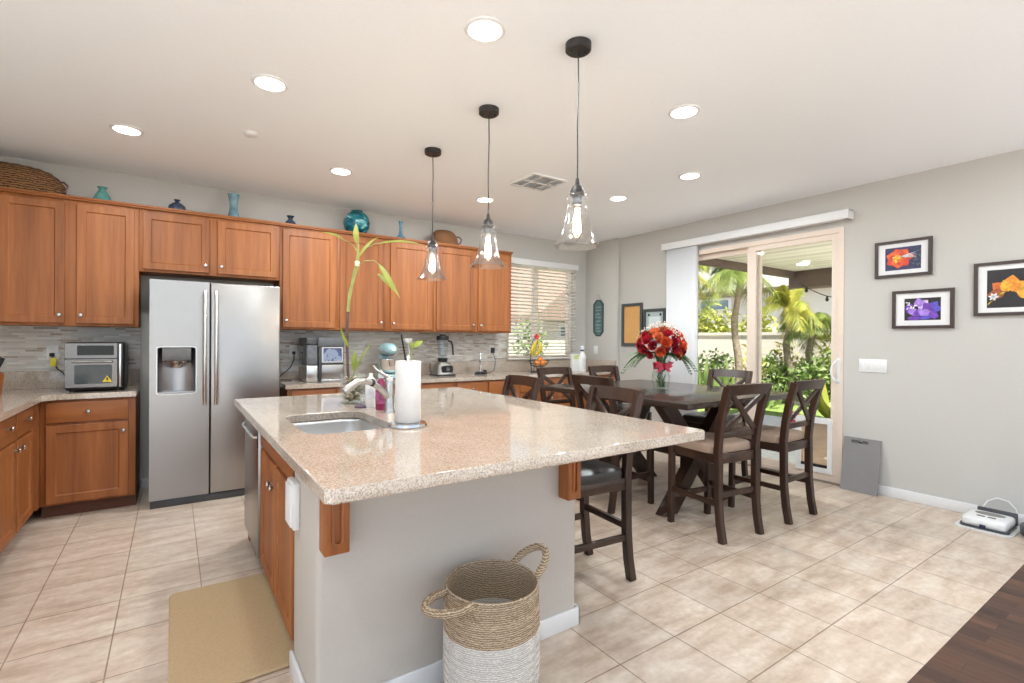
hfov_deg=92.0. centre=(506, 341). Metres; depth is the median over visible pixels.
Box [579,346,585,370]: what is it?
water bottle
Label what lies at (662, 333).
flower bouquet
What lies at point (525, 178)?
ceiling vent
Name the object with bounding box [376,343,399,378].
stand mixer
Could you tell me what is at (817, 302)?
house
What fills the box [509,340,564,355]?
wall
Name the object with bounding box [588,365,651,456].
dining chair
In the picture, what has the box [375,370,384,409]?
soap bottle
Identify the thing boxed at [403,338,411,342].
bowl
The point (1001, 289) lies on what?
flower
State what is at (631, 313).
cork board
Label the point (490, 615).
laundry basket
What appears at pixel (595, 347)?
wall outlet
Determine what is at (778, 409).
lawn
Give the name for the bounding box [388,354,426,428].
paper towel holder
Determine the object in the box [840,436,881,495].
pet door cover
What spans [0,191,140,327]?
upper cabinet
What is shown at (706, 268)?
palm tree
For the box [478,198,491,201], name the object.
diffuser
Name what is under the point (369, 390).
lotion bottle
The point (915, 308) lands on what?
print
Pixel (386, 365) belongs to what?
bowl
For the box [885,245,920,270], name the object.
print
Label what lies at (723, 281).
palm tree
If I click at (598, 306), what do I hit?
wall plaque
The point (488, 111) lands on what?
pendant light
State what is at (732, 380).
agave
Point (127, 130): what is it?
diffuser
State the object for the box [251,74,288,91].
recessed light
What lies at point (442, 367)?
blender
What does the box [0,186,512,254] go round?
crown molding
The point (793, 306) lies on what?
palm tree
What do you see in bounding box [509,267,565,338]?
house
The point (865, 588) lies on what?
floor
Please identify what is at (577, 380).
dining chair
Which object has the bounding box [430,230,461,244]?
wicker basket
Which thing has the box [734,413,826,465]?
patio
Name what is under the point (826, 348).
shrub
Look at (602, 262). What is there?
wall
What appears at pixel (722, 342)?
wall
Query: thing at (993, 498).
power cord
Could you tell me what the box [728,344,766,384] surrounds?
shrub
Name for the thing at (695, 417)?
cushion
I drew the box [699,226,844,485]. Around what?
door
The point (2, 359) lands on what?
knife block
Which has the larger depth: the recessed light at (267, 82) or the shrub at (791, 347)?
the shrub at (791, 347)
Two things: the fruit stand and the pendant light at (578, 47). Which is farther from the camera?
the fruit stand
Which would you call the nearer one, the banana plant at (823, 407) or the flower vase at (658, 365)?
the flower vase at (658, 365)
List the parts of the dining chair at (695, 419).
leg, seat frame, rail, leg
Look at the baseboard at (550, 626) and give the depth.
1.90 m
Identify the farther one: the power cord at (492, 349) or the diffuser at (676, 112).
the power cord at (492, 349)
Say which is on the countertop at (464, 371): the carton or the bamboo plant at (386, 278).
the carton
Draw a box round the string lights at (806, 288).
[800,283,831,301]
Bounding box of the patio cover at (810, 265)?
[699,241,831,288]
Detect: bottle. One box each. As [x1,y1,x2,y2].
[168,199,185,209]
[285,215,295,223]
[365,373,375,407]
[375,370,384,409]
[397,221,404,237]
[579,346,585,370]
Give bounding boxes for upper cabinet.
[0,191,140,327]
[139,208,279,283]
[274,226,337,330]
[331,233,433,331]
[433,245,510,332]
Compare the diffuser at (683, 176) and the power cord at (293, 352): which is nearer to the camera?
the diffuser at (683, 176)
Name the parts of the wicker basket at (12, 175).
handle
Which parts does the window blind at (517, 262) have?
rail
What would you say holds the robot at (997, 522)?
on the floor at (865, 588)
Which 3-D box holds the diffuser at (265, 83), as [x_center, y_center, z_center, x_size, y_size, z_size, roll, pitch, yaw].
[-1.303,-1.419,2.725,0.147,0.002,0.147,0,0,-34]
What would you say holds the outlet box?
attached to the wall at (359, 617)
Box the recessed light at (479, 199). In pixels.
[476,197,493,202]
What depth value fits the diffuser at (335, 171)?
4.13 m
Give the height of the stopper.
0.028 m
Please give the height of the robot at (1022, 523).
0.095 m
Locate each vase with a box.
[228,193,239,216]
[340,373,365,404]
[343,210,369,232]
[652,361,673,388]
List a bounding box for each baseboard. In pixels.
[141,478,148,487]
[289,603,579,682]
[878,485,1023,525]
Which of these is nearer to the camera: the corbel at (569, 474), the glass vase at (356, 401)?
the corbel at (569, 474)
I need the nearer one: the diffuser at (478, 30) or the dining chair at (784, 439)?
the diffuser at (478, 30)
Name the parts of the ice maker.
water tank, tank, lid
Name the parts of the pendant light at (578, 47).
lamp shade, cord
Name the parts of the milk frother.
handle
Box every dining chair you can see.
[536,367,601,460]
[571,374,653,513]
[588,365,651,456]
[667,383,772,544]
[680,369,752,475]
[728,379,825,524]
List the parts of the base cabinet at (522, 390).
door, drawer, drawer, door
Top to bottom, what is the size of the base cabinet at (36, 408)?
0.767 m
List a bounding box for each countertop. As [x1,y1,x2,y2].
[0,369,139,421]
[234,387,704,504]
[279,359,615,388]
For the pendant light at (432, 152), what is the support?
hanging from the ceiling
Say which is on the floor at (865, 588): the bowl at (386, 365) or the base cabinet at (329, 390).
the base cabinet at (329, 390)
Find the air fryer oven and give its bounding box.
[64,342,127,391]
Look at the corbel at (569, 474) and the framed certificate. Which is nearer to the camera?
the corbel at (569, 474)
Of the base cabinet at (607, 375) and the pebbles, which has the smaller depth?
the pebbles
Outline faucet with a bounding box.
[341,365,394,412]
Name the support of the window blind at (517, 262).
attached to the window
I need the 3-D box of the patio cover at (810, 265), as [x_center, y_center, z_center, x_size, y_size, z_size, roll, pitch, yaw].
[4.273,0.041,6.318,3.650,2.630,2.940,0,0,-34]
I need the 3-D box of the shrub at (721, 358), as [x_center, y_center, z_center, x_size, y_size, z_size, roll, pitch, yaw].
[4.944,0.822,11.699,1.273,1.382,1.236,0,0,18]
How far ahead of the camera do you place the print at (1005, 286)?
3.65 m
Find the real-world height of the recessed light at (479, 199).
0.011 m
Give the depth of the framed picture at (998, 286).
3.67 m
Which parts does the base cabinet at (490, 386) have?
drawer, drawer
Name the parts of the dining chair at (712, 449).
leg, leg, seat frame, leg, rail, rail, leg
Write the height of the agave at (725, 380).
1.236 m
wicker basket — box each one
[0,161,68,194]
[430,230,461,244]
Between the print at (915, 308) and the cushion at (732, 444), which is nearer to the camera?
the cushion at (732, 444)
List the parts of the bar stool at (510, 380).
leg, rail, leg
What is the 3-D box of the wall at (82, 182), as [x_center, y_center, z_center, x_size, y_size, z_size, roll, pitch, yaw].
[-1.515,-0.074,5.574,6.780,2.730,0.150,0,0,-34]
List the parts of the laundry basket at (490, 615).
handle, handle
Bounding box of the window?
[508,264,570,360]
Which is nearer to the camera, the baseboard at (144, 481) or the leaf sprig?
the baseboard at (144, 481)
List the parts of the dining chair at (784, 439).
leg, leg, seat frame, leg, rail, rail, leg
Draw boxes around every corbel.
[319,500,349,556]
[559,461,580,500]
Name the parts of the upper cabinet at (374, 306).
door, door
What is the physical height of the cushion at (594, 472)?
0.088 m
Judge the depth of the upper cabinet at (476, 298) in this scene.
5.80 m
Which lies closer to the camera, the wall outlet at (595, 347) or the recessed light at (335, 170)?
the recessed light at (335, 170)
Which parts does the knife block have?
knife handle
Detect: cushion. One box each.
[581,459,621,485]
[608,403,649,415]
[677,432,750,453]
[683,411,742,423]
[731,425,803,442]
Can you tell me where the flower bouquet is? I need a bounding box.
[621,321,697,386]
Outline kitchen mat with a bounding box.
[168,572,293,682]
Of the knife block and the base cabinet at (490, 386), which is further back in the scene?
the base cabinet at (490, 386)
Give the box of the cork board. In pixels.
[621,303,642,345]
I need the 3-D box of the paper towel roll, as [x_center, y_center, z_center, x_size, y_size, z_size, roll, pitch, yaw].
[-0.450,0.225,2.264,0.115,0.278,0.115,0,0,-34]
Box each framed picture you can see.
[875,236,932,278]
[892,288,954,328]
[973,259,1023,315]
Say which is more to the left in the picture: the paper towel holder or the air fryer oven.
the air fryer oven
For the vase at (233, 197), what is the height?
0.238 m
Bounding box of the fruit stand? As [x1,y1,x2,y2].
[528,338,548,372]
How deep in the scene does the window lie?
6.86 m
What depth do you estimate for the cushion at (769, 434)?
3.77 m
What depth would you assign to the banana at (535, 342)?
6.34 m
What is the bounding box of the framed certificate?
[643,308,665,342]
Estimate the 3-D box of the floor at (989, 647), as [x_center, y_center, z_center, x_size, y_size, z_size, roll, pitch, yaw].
[1.475,1.387,0.531,7.450,0.121,2.213,0,0,-34]
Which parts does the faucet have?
spout, lever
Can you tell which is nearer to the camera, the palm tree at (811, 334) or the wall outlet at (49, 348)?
the wall outlet at (49, 348)
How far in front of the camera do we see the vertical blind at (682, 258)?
5.78 m
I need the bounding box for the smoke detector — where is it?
[243,130,258,137]
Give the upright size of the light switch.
0.115 m
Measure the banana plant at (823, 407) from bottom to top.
0.949 m
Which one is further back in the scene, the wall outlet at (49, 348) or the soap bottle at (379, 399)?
the wall outlet at (49, 348)
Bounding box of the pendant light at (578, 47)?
[553,36,600,249]
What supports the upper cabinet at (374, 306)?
attached to the wall at (82, 182)
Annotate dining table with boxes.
[540,379,787,516]
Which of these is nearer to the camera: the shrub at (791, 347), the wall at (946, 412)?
the wall at (946, 412)
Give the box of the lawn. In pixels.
[697,402,824,417]
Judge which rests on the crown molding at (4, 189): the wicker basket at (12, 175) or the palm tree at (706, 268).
the wicker basket at (12, 175)
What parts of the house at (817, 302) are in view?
pane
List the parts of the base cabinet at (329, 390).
drawer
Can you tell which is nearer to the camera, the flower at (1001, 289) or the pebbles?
the pebbles
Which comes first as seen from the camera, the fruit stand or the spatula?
the spatula
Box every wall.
[0,156,585,487]
[294,465,574,682]
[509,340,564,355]
[586,238,619,368]
[619,149,1023,514]
[698,332,830,401]
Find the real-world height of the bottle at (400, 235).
0.216 m
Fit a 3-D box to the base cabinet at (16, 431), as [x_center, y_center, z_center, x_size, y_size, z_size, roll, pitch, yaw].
[-3.250,0.855,2.905,0.620,0.867,1.000,0,0,-34]
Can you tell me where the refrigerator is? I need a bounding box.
[149,279,279,508]
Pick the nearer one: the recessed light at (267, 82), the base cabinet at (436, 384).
the recessed light at (267, 82)
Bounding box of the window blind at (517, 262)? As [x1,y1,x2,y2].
[506,257,578,358]
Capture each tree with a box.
[512,311,549,354]
[698,265,711,303]
[698,267,782,382]
[698,303,741,332]
[738,312,785,331]
[762,284,823,402]
[777,312,830,402]
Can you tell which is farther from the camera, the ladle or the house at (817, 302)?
the house at (817, 302)
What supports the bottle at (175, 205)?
on the crown molding at (4, 189)
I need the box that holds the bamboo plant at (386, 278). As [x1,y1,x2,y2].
[324,224,423,379]
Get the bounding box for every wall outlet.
[46,345,58,358]
[289,345,296,356]
[594,346,597,353]
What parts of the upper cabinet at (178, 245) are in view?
door, door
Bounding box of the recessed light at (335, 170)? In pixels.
[329,167,352,174]
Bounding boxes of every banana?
[530,339,537,355]
[534,340,541,355]
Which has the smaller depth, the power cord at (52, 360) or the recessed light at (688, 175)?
the power cord at (52, 360)
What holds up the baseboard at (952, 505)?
attached to the wall at (946, 412)
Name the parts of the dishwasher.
handle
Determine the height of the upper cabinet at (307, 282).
0.975 m
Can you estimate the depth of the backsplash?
5.00 m
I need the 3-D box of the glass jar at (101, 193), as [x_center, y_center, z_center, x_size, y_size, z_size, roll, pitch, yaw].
[-3.300,-1.196,4.037,0.140,0.136,0.140,0,0,-34]
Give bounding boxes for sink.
[292,418,381,433]
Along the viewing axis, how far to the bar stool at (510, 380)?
3.80 m
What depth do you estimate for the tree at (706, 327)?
15.45 m
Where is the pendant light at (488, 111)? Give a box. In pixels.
[470,104,505,268]
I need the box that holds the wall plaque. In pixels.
[593,298,603,335]
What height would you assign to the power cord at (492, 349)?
0.316 m
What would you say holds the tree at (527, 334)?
on the lawn
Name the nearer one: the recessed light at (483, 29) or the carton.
the recessed light at (483, 29)
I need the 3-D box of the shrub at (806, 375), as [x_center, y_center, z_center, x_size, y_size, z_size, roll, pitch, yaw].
[6.820,0.860,10.533,1.606,1.385,1.507,0,0,-34]
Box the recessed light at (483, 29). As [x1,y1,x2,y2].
[464,16,505,42]
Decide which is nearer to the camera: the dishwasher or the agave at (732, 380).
the dishwasher
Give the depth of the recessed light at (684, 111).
3.01 m
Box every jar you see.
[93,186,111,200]
[437,340,447,361]
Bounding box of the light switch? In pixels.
[859,359,886,372]
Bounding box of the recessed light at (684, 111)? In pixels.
[668,104,699,118]
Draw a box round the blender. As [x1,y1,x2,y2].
[429,334,455,376]
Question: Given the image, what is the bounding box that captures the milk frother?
[474,352,486,373]
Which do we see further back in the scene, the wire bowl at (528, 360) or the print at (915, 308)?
the wire bowl at (528, 360)
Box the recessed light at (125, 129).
[109,123,143,135]
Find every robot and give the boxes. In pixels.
[954,506,1019,537]
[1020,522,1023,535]
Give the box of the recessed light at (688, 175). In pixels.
[678,172,701,179]
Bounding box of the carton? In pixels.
[571,354,578,370]
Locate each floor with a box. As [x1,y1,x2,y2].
[0,451,1023,682]
[907,564,1023,682]
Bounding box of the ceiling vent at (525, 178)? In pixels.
[509,172,567,191]
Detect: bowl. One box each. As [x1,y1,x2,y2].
[379,359,399,372]
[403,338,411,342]
[528,360,548,369]
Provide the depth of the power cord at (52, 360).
3.97 m
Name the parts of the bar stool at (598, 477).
leg, seat frame, rail, leg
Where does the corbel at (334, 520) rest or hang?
attached to the wall at (359, 617)
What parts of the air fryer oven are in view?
door, handle, control panel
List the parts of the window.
sill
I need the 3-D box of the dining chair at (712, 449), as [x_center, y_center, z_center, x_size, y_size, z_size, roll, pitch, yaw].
[1.495,0.796,3.483,0.434,1.051,0.559,0,0,-27]
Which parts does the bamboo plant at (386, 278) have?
woody stem, green stem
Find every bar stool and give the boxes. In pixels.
[502,375,541,400]
[574,385,644,581]
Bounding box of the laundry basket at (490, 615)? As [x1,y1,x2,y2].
[421,543,549,682]
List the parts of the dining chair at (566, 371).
leg, rail, rail, leg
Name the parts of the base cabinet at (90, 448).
drawer, door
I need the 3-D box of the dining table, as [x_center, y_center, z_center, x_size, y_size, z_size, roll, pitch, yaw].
[1.314,0.860,4.294,1.385,0.908,1.600,0,0,-34]
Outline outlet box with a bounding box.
[285,477,299,530]
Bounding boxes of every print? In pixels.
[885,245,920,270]
[904,297,940,320]
[987,268,1023,307]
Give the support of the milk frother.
on the countertop at (464, 371)
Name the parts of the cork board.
cork panel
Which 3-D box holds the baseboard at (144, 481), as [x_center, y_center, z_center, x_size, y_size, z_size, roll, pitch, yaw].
[-2.758,1.244,4.646,1.090,0.085,0.016,0,0,-34]
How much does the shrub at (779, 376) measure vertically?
1.364 m
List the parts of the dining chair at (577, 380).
leg, rail, leg, leg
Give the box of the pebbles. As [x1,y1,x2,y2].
[342,376,363,401]
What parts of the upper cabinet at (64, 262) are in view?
door, door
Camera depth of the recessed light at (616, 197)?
4.86 m
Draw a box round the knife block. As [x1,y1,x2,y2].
[0,357,4,394]
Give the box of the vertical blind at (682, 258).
[661,209,853,415]
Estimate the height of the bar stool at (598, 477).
1.051 m
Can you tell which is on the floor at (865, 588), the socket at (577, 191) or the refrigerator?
the refrigerator
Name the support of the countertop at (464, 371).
on the base cabinet at (607, 375)
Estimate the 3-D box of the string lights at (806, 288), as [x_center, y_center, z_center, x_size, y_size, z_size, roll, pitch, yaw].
[5.584,-0.792,7.196,0.052,0.368,2.508,0,0,-34]
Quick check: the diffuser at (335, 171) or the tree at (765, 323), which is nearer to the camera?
the diffuser at (335, 171)
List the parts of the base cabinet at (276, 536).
door, knob, door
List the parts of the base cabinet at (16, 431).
drawer, door, door, drawer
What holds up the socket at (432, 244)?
attached to the pendant light at (432, 152)
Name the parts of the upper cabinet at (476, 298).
door, door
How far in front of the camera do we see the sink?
2.68 m
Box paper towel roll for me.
[395,360,420,423]
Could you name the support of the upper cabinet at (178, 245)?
attached to the wall at (82, 182)
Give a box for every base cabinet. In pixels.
[0,406,32,553]
[33,403,39,510]
[39,391,139,517]
[260,435,294,639]
[279,386,364,396]
[394,382,453,389]
[454,379,516,396]
[517,377,569,406]
[575,374,614,407]
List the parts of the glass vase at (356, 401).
glass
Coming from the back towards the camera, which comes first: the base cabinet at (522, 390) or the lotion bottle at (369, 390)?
the base cabinet at (522, 390)
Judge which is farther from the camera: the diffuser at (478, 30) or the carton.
the carton
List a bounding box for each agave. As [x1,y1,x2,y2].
[698,355,728,385]
[703,376,741,408]
[766,379,786,407]
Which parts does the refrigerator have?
spout, door, handle, handle, door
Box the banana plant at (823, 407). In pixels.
[817,376,830,418]
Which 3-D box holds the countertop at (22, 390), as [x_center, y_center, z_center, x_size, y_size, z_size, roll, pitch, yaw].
[-2.900,0.333,2.855,1.143,0.180,2.813,0,0,-34]
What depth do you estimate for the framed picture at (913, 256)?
4.15 m
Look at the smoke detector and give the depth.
3.37 m
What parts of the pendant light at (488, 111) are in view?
lamp shade, cord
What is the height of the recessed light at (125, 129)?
0.011 m
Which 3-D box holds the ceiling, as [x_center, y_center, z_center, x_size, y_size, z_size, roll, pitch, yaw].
[0.144,-1.478,2.524,7.450,0.120,7.044,0,0,-34]
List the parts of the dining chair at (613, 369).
leg, rail, leg, leg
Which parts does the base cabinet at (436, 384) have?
drawer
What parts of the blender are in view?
motor, lid, dial panel, handle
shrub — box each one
[698,348,734,384]
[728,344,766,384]
[761,350,805,402]
[767,336,804,402]
[786,350,830,405]
[815,319,830,376]
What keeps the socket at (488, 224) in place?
attached to the pendant light at (488, 111)
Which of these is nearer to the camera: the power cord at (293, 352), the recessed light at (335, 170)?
the recessed light at (335, 170)
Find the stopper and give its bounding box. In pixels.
[354,403,365,407]
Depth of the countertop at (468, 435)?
1.98 m
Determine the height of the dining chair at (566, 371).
1.051 m
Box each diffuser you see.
[113,126,139,134]
[255,77,284,90]
[332,169,349,174]
[469,21,500,40]
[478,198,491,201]
[611,197,625,200]
[671,107,696,117]
[681,174,698,178]
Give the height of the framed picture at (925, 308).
0.317 m
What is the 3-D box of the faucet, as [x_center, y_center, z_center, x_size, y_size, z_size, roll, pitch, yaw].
[-0.725,0.253,2.590,0.074,0.260,0.330,1,0,39]
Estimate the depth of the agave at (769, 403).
10.20 m
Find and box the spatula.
[401,334,405,359]
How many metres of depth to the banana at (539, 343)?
6.37 m
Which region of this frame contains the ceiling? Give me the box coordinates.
[0,0,1023,244]
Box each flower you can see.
[987,275,1023,304]
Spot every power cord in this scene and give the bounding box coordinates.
[49,353,64,376]
[279,351,294,380]
[488,348,495,372]
[983,498,1020,523]
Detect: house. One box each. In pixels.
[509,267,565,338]
[698,266,831,332]
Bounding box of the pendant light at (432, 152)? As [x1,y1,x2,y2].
[417,147,446,279]
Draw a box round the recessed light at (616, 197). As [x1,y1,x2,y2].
[608,195,627,200]
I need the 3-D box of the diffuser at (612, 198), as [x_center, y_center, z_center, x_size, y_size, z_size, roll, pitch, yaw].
[1.101,-1.411,4.872,0.147,0.002,0.147,0,0,-34]
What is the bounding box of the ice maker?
[299,337,343,381]
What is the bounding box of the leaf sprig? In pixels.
[410,341,422,356]
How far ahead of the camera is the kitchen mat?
2.18 m
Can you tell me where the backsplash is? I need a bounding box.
[0,326,506,371]
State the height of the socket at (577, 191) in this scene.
0.130 m
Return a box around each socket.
[427,236,436,253]
[482,213,493,234]
[570,178,584,205]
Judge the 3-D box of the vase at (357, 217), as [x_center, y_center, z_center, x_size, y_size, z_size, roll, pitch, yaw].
[-1.572,-1.249,5.190,0.270,0.259,0.270,0,0,-34]
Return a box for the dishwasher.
[242,418,262,557]
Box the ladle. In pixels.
[403,338,411,354]
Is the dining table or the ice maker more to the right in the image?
the dining table
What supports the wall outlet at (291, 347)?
attached to the wall at (82, 182)
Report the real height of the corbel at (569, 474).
0.269 m
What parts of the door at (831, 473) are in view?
fixed sash, sill, sliding sash, pet door frame, handle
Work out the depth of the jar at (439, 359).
5.65 m
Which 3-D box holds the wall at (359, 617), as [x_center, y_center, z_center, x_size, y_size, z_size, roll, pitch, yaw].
[-0.696,0.866,2.779,1.160,0.879,1.935,0,0,-34]
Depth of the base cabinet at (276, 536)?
2.26 m
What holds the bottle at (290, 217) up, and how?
on the crown molding at (4, 189)

